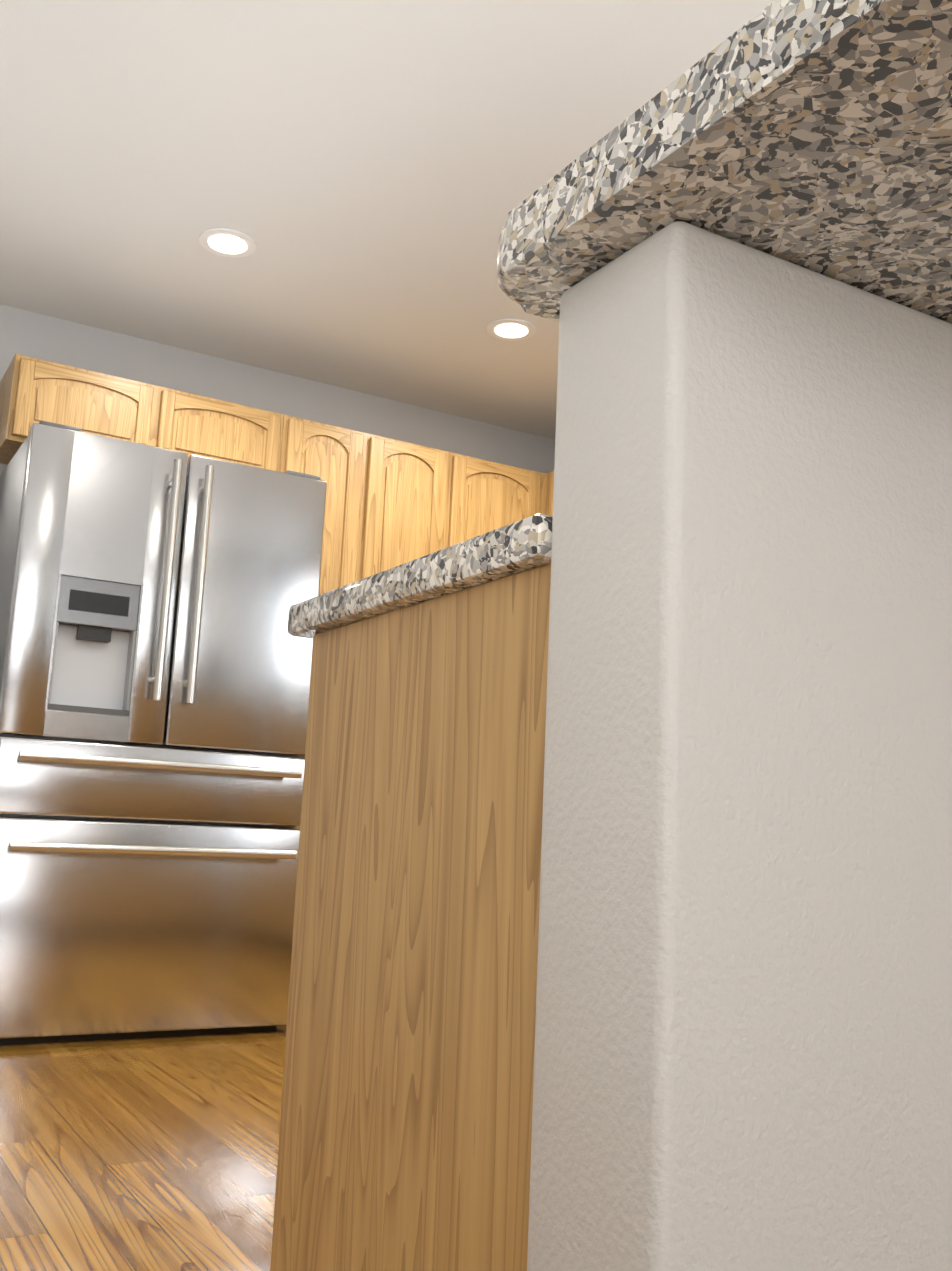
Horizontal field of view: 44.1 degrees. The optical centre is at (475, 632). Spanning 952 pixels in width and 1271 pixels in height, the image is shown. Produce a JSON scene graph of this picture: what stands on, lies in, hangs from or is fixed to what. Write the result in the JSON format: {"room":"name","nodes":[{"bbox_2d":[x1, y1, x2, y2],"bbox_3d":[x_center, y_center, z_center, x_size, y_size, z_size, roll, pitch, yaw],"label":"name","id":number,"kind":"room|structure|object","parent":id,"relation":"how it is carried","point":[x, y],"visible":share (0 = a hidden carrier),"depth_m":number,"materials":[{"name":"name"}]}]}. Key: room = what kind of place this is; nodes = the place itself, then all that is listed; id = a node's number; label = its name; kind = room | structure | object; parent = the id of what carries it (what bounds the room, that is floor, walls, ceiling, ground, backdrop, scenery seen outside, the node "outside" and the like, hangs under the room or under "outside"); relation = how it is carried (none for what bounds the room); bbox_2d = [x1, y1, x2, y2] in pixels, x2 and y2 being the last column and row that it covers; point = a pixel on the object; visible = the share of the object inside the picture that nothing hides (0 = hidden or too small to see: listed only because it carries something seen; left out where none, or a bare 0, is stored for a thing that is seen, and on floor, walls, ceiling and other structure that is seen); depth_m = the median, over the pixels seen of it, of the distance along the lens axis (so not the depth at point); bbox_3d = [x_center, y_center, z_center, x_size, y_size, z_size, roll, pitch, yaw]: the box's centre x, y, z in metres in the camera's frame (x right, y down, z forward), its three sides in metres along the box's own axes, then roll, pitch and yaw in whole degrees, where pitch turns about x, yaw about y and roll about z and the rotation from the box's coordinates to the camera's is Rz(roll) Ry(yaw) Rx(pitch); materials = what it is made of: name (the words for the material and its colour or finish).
{"room":"kitchen","nodes":[
{"label":"kitchen","id":0,"kind":"room"},
{"bbox_2d":[0,1025,286,1270],"bbox_3d":[-0.351,0.826,0.910,5.800,0.060,12.280,8,-11,-30],"label":"floor","id":1,"kind":"structure","parent":0,"point":[157,1153],"depth_m":2.29,"materials":[{"name":"brown wood"}]},
{"bbox_2d":[0,420,326,1043],"bbox_3d":[-1.111,0.342,3.846,0.943,1.792,0.814,8,-11,-30],"label":"fridge","id":2,"kind":"object","parent":1,"relation":"on","point":[155,663],"visible":0.94,"depth_m":3.54,"materials":[{"name":"grey metal"}]},
{"bbox_2d":[270,537,551,1270],"bbox_3d":[0.103,0.427,1.240,0.436,0.874,0.524,8,-11,-30],"label":"base cabinet","id":3,"kind":"object","parent":1,"relation":"on","point":[405,1134],"depth_m":1.11,"materials":[{"name":"brown wood"}]},
{"bbox_2d":[287,513,552,636],"bbox_3d":[0.670,0.057,1.653,1.773,0.040,0.564,8,-11,-30],"label":"countertop","id":4,"kind":"structure","parent":3,"relation":"on","point":[514,545],"depth_m":1.13,"materials":[{"name":"stone"}]},
{"bbox_2d":[0,304,554,474],"bbox_3d":[-1.277,0.097,4.364,3.935,2.430,0.120,8,-11,-30],"label":"wall","id":5,"kind":"structure","parent":0,"point":[50,339],"depth_m":4.68,"materials":[{"name":"paint"}]},
{"bbox_2d":[0,354,283,471],"bbox_3d":[-1.199,-0.713,4.240,0.951,0.297,0.362,8,-11,-30],"label":"upper cabinet","id":6,"kind":"object","parent":5,"relation":"attached to","point":[34,390],"visible":0.65,"depth_m":4.08,"materials":[{"name":"brown wood"}]},
{"bbox_2d":[279,415,470,594],"bbox_3d":[-0.471,-0.378,4.646,0.781,0.760,0.328,8,-11,-30],"label":"upper cabinet","id":7,"kind":"object","parent":5,"relation":"attached to","point":[391,503],"depth_m":4.53,"materials":[{"name":"brown wood"}]},
{"bbox_2d":[467,457,545,539],"bbox_3d":[-0.044,-0.318,4.893,0.508,0.760,0.328,8,-11,-30],"label":"upper cabinet","id":8,"kind":"object","parent":5,"relation":"attached to","point":[502,495],"depth_m":4.83,"materials":[{"name":"brown wood"}]},
{"bbox_2d":[0,0,774,439],"bbox_3d":[-0.241,-1.637,1.320,5.800,0.080,12.280,8,-11,-30],"label":"ceiling","id":9,"kind":"structure","parent":0,"point":[366,176],"depth_m":3.22,"materials":[{"name":"paint"}]},
{"bbox_2d":[199,228,535,340],"bbox_3d":[-0.955,-1.221,3.611,2.683,0.050,4.328,8,-11,-30],"label":"recessed lights","id":10,"kind":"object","parent":9,"relation":"attached to","point":[225,242],"depth_m":3.73,"materials":[{"name":"white"}]},
{"bbox_2d":[527,221,951,1270],"bbox_3d":[0.583,0.313,1.139,1.158,1.110,0.160,8,-11,-30],"label":"wall","id":11,"kind":"structure","parent":0,"point":[743,1041],"depth_m":0.87,"materials":[{"name":"paint"}]},
{"bbox_2d":[497,0,951,323],"bbox_3d":[0.656,-0.283,1.104,1.207,0.054,0.547,8,-11,-30],"label":"countertop","id":12,"kind":"structure","parent":11,"relation":"on","point":[814,135],"depth_m":0.82,"materials":[{"name":"stone"}]},
{"bbox_3d":[1.317,0.104,3.711,0.120,2.430,3.630,8,-11,-30],"label":"wall","id":13,"kind":"structure","parent":0,"visible":0},
{"bbox_2d":[545,470,553,515],"bbox_3d":[0.528,-0.316,4.750,0.303,0.760,0.533,8,-11,-30],"label":"upper cabinet","id":14,"kind":"object","parent":13,"relation":"attached to","point":[549,491],"depth_m":4.86,"materials":[{"name":"brown wood"}]}
]}

